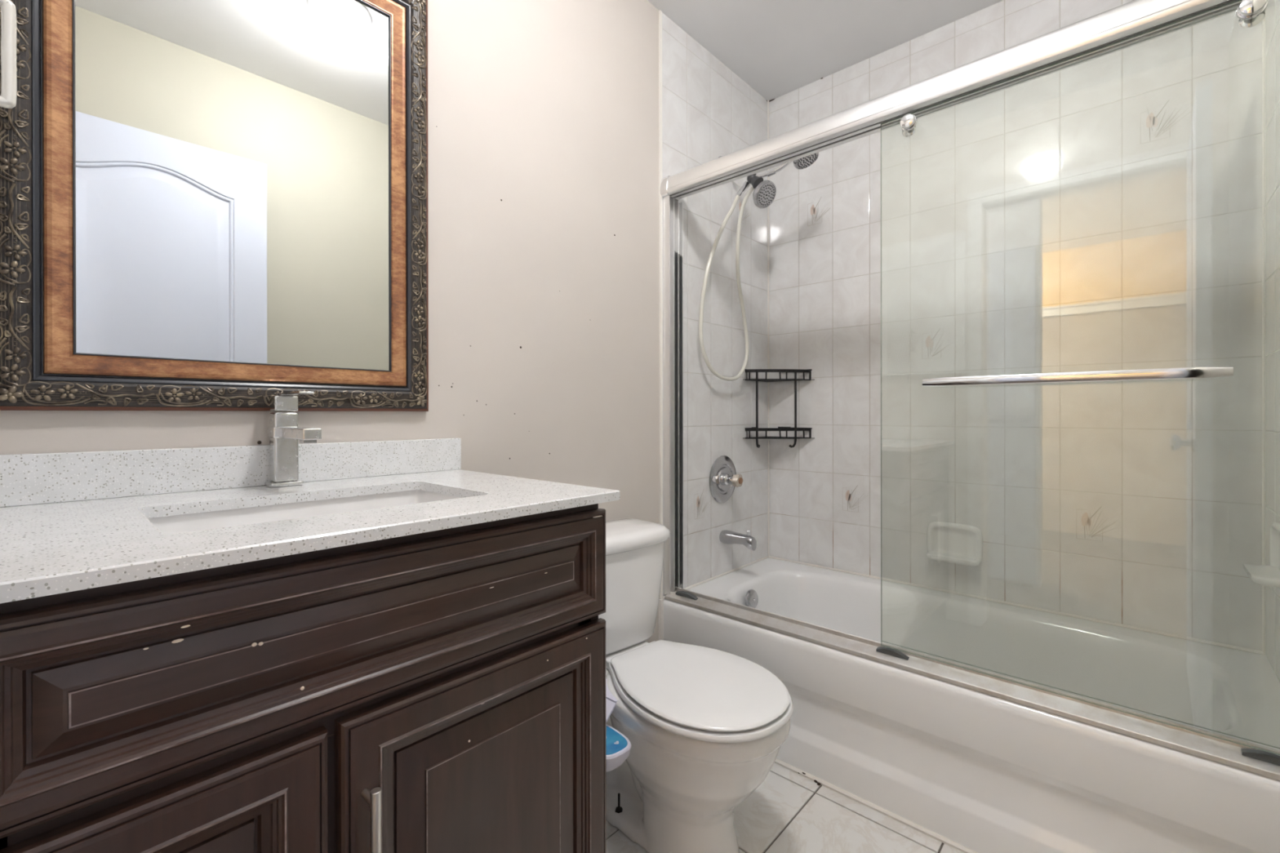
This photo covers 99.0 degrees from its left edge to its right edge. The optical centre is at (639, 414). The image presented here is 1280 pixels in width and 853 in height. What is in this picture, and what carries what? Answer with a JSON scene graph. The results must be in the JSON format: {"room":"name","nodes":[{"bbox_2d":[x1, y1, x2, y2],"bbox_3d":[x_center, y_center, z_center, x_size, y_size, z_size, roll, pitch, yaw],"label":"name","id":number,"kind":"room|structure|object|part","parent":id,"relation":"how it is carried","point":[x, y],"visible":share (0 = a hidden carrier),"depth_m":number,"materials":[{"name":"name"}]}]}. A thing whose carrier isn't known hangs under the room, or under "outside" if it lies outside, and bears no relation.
{"room":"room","nodes":[
{"label":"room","id":0,"kind":"room"},
{"bbox_2d":[0,0,768,643],"bbox_3d":[-0.222,-0.180,1.693,0.104,2.546,2.495,0,0,42],"label":"wall","id":1,"kind":"structure","parent":0,"point":[544,119],"depth_m":1.63,"materials":[{"name":"beige paint"}]},
{"bbox_2d":[0,0,428,411],"bbox_3d":[-0.727,-0.495,1.045,0.030,0.978,0.674,0,0,42],"label":"framed mirror","id":2,"kind":"object","parent":1,"relation":"attached to","point":[206,205],"visible":0.94,"depth_m":1.00,"materials":[{"name":"brown mirror"}]},
{"bbox_2d":[75,0,389,370],"bbox_3d":[-0.731,-0.495,1.049,0.002,0.796,0.492,0,0,42],"label":"mirror glass","id":3,"kind":"object","parent":2,"relation":"attached to","point":[232,157],"depth_m":1.02,"materials":[{"name":"silver mirror"}]},
{"bbox_2d":[0,438,461,507],"bbox_3d":[-0.712,0.098,1.070,0.019,0.077,0.779,0,0,42],"label":"backsplash","id":4,"kind":"structure","parent":1,"relation":"attached to","point":[35,478],"depth_m":0.96,"materials":[{"name":"stone"}]},
{"bbox_2d":[709,455,743,502],"bbox_3d":[0.368,0.264,2.197,0.088,0.192,0.192,0,0,42],"label":"shower valve","id":5,"kind":"object","parent":1,"relation":"attached to","point":[723,477],"visible":1,"depth_m":2.19,"materials":[{"name":"silver metal"}]},
{"bbox_3d":[0.361,0.264,2.204,0.045,0.048,0.048,0,0,42],"label":"valve stem","id":6,"kind":"part","parent":5,"relation":"part of","materials":[{"name":"silver metal"}]},
{"bbox_3d":[0.388,0.264,2.179,0.029,0.051,0.057,0,0,42],"label":"knob","id":7,"kind":"part","parent":5,"relation":"part of","materials":[{"name":"beige plastic"}]},
{"bbox_2d":[719,529,756,551],"bbox_3d":[0.392,0.493,2.180,0.146,0.078,0.058,0,0,42],"label":"tub spout","id":8,"kind":"object","parent":1,"relation":"attached to","point":[728,537],"visible":1,"depth_m":2.16,"materials":[{"name":"silver metal"}]},
{"bbox_2d":[718,151,818,208],"bbox_3d":[0.479,-0.921,2.085,0.406,0.256,0.101,0,0,38],"label":"shower fixture","id":9,"kind":"object","parent":1,"relation":"attached to","point":[764,193],"visible":0.74,"depth_m":2.07,"materials":[{"name":"silver metal"}]},
{"bbox_2d":[698,181,754,381],"bbox_3d":[0.370,-0.525,2.128,0.107,0.784,0.345,0,0,42],"label":"shower hose","id":10,"kind":"object","parent":9,"relation":"hanging from","point":[745,185],"visible":1,"depth_m":2.14,"materials":[{"name":"white plastic"}]},
{"bbox_3d":[0.512,-0.934,2.062,0.195,0.058,0.023,0,0,40],"label":"extension arm","id":11,"kind":"part","parent":9,"relation":"part of","materials":[{"name":"silver metal"}]},
{"bbox_2d":[745,368,814,448],"bbox_3d":[0.597,-0.026,2.355,0.231,0.342,0.233,0,0,42],"label":"caddy","id":12,"kind":"object","parent":1,"relation":"attached to","point":[757,380],"visible":0.99,"depth_m":2.35,"materials":[{"name":"black metal"}]},
{"bbox_2d":[745,368,812,382],"bbox_3d":[0.597,-0.172,2.355,0.231,0.050,0.233,0,0,42],"label":"shelf","id":13,"kind":"object","parent":12,"relation":"on","point":[757,371],"depth_m":2.35,"materials":[{"name":"black metal"}]},
{"bbox_2d":[745,426,814,439],"bbox_3d":[0.597,0.081,2.355,0.231,0.049,0.233,0,0,42],"label":"tray","id":14,"kind":"object","parent":12,"relation":"on","point":[753,428],"depth_m":2.35,"materials":[{"name":"black metal"}]},
{"bbox_2d":[766,77,822,785],"bbox_3d":[0.625,-0.196,2.009,0.226,2.477,0.979,0,0,7],"label":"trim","id":15,"kind":"structure","parent":1,"relation":"attached to","point":[815,781],"depth_m":1.55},
{"bbox_2d":[660,0,1279,780],"bbox_3d":[0.662,-0.094,1.467,1.507,1.500,0.101,0,0,42],"label":"shower door frame","id":16,"kind":"object","parent":1,"relation":"attached to","point":[1135,17],"visible":0.99,"depth_m":1.39,"materials":[{"name":"silver metal"}]},
{"bbox_3d":[0.653,-0.808,1.457,1.455,0.066,0.070,0,0,42],"label":"header rail","id":17,"kind":"part","parent":16,"relation":"part of","materials":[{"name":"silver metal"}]},
{"bbox_2d":[606,762,964,852],"bbox_3d":[-0.664,1.076,0.099,4.000,0.060,5.450,0,0,42],"label":"floor","id":18,"kind":"structure","parent":0,"point":[788,812],"depth_m":1.38,"materials":[{"name":"grey tile"}]},
{"bbox_2d":[0,503,606,852],"bbox_3d":[-0.501,0.599,0.876,0.592,0.891,0.755,0,0,42],"label":"vanity cabinet","id":19,"kind":"object","parent":18,"relation":"on","point":[441,691],"visible":0.94,"depth_m":0.65,"materials":[{"name":"black wood"}]},
{"bbox_3d":[-0.469,0.652,0.543,0.023,0.554,0.290,0,0,42],"label":"cabinet door","id":20,"kind":"part","parent":19,"relation":"part of","materials":[{"name":"brown wood"}]},
{"bbox_2d":[0,438,619,603],"bbox_3d":[-0.507,0.106,0.883,0.572,0.094,0.779,0,0,42],"label":"countertop","id":21,"kind":"structure","parent":19,"relation":"on","point":[70,522],"depth_m":0.83,"materials":[{"name":"stone"}]},
{"bbox_2d":[264,391,321,487],"bbox_3d":[-0.631,0.048,1.002,0.185,0.176,0.055,0,0,42],"label":"faucet","id":22,"kind":"object","parent":21,"relation":"on","point":[285,434],"visible":1,"depth_m":1.03,"materials":[{"name":"silver metal"}]},
{"bbox_3d":[-0.682,0.132,1.049,0.046,0.008,0.055,0,0,42],"label":"plate","id":23,"kind":"part","parent":22,"relation":"part of","materials":[{"name":"silver metal"}]},
{"bbox_3d":[-0.631,0.034,1.002,0.183,0.020,0.045,0,0,42],"label":"spout","id":24,"kind":"part","parent":22,"relation":"part of","materials":[{"name":"silver metal"}]},
{"bbox_3d":[-0.639,-0.038,1.010,0.147,0.004,0.024,0,0,42],"label":"lever","id":25,"kind":"part","parent":22,"relation":"part of","materials":[{"name":"silver metal"}]},
{"bbox_2d":[147,489,459,533],"bbox_3d":[-0.494,0.227,0.866,0.310,0.145,0.469,0,0,42],"label":"sink basin","id":26,"kind":"object","parent":21,"relation":"in","point":[183,523],"visible":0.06,"depth_m":0.94,"materials":[{"name":"white ceramic"}]},
{"bbox_3d":[-0.324,0.563,0.660,0.040,0.231,0.012,0,0,42],"label":"bar handle","id":27,"kind":"part","parent":19,"relation":"part of","materials":[{"name":"silver metal"}]},
{"bbox_3d":[-0.213,0.650,0.823,0.023,0.557,0.445,0,0,42],"label":"cabinet door","id":28,"kind":"part","parent":19,"relation":"part of","materials":[{"name":"brown wood"}]},
{"bbox_2d":[598,518,793,852],"bbox_3d":[0.056,0.686,1.397,0.412,0.713,0.705,0,0,-41],"label":"toilet","id":29,"kind":"object","parent":18,"relation":"on","point":[704,727],"visible":0.82,"depth_m":1.24,"materials":[{"name":"white ceramic"}]},
{"bbox_2d":[605,679,631,772],"bbox_3d":[-0.079,0.709,1.247,0.125,0.098,0.240,0,0,2],"label":"bidet attachment","id":30,"kind":"object","parent":29,"relation":"attached to","point":[618,745],"visible":0.37,"depth_m":1.17,"materials":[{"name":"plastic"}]},
{"bbox_3d":[-0.081,0.688,1.279,0.130,0.056,0.120,0,0,42],"label":"mounting arm","id":31,"kind":"part","parent":30,"relation":"part of","materials":[{"name":"white plastic"}]},
{"bbox_3d":[-0.105,0.523,1.581,0.386,0.291,0.204,0,0,-41],"label":"tank","id":32,"kind":"part","parent":29,"relation":"part of","materials":[{"name":"white ceramic"}]},
{"bbox_3d":[-0.103,0.353,1.577,0.410,0.047,0.224,0,0,-41],"label":"tank lid","id":33,"kind":"part","parent":29,"relation":"part of","materials":[{"name":"white ceramic"}]},
{"bbox_3d":[0.059,0.850,1.394,0.365,0.386,0.686,0,0,-41],"label":"bowl","id":34,"kind":"part","parent":29,"relation":"part of","materials":[{"name":"white ceramic"}]},
{"bbox_3d":[0.135,0.633,1.305,0.349,0.012,0.445,0,0,-41],"label":"lid","id":35,"kind":"part","parent":29,"relation":"part of","materials":[{"name":"white plastic"}]},
{"bbox_3d":[0.135,0.650,1.305,0.365,0.013,0.461,0,0,-41],"label":"seat","id":36,"kind":"part","parent":29,"relation":"part of","materials":[{"name":"white plastic"}]},
{"bbox_2d":[647,0,1002,100],"bbox_3d":[-0.667,-1.480,0.096,4.000,0.100,5.450,0,0,42],"label":"ceiling","id":37,"kind":"structure","parent":0,"point":[778,48],"depth_m":2.04,"materials":[{"name":"white paint"}]},
{"bbox_2d":[663,557,1279,852],"bbox_3d":[0.890,0.848,1.717,1.512,0.384,0.761,0,0,42],"label":"bathtub","id":38,"kind":"object","parent":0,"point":[982,772],"visible":0.8,"depth_m":1.42,"materials":[{"name":"white ceramic"}]},
{"bbox_3d":[0.426,0.709,2.078,0.022,0.082,0.075,0,0,42],"label":"overflow plate","id":39,"kind":"part","parent":38,"relation":"part of","materials":[{"name":"silver metal"}]},
{"bbox_2d":[768,0,1262,651],"bbox_3d":[1.210,-0.182,2.007,1.635,2.546,0.100,0,0,42],"label":"wall","id":40,"kind":"structure","parent":0,"point":[1103,213],"depth_m":1.83,"materials":[{"name":"tile"}]},
{"bbox_2d":[926,521,982,566],"bbox_3d":[1.128,0.467,1.974,0.180,0.140,0.062,0,0,42],"label":"soap dish","id":41,"kind":"object","parent":40,"relation":"attached to","point":[953,543],"visible":1,"depth_m":1.98,"materials":[{"name":"white ceramic"}]},
{"bbox_2d":[658,9,1266,852],"bbox_3d":[0.885,-0.195,1.713,1.513,2.479,0.776,0,0,42],"label":"trim","id":42,"kind":"structure","parent":40,"relation":"attached to","point":[958,846],"depth_m":1.63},
{"bbox_2d":[880,0,1279,755],"bbox_3d":[0.901,-0.079,1.203,0.744,1.390,0.090,0,0,42],"label":"door","id":43,"kind":"structure","parent":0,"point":[1247,9],"depth_m":1.14,"materials":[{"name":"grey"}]},
{"bbox_2d":[1265,0,1279,681],"bbox_3d":[0.968,-0.180,0.607,0.104,2.546,2.495,0,0,42],"label":"wall","id":44,"kind":"structure","parent":0,"point":[1272,11],"depth_m":1.41,"materials":[{"name":"tile"}]},
{"bbox_2d":[1243,520,1279,588],"bbox_3d":[1.478,0.325,1.290,0.062,0.140,0.180,0,0,42],"label":"soap dish","id":45,"kind":"object","parent":44,"relation":"attached to","point":[1265,575],"visible":1,"depth_m":1.30,"materials":[{"name":"white ceramic"}]},
{"bbox_3d":[-0.462,-0.193,0.236,1.515,2.476,0.100,0,0,42],"label":"wall","id":46,"kind":"structure","parent":0,"visible":0},
{"bbox_2d":[0,0,17,108],"bbox_3d":[-0.698,-0.555,0.567,0.524,0.704,0.069,0,0,42],"label":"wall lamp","id":47,"kind":"object","parent":46,"relation":"attached to","point":[8,11],"visible":1,"depth_m":0.57,"materials":[{"name":"white"}]}
]}

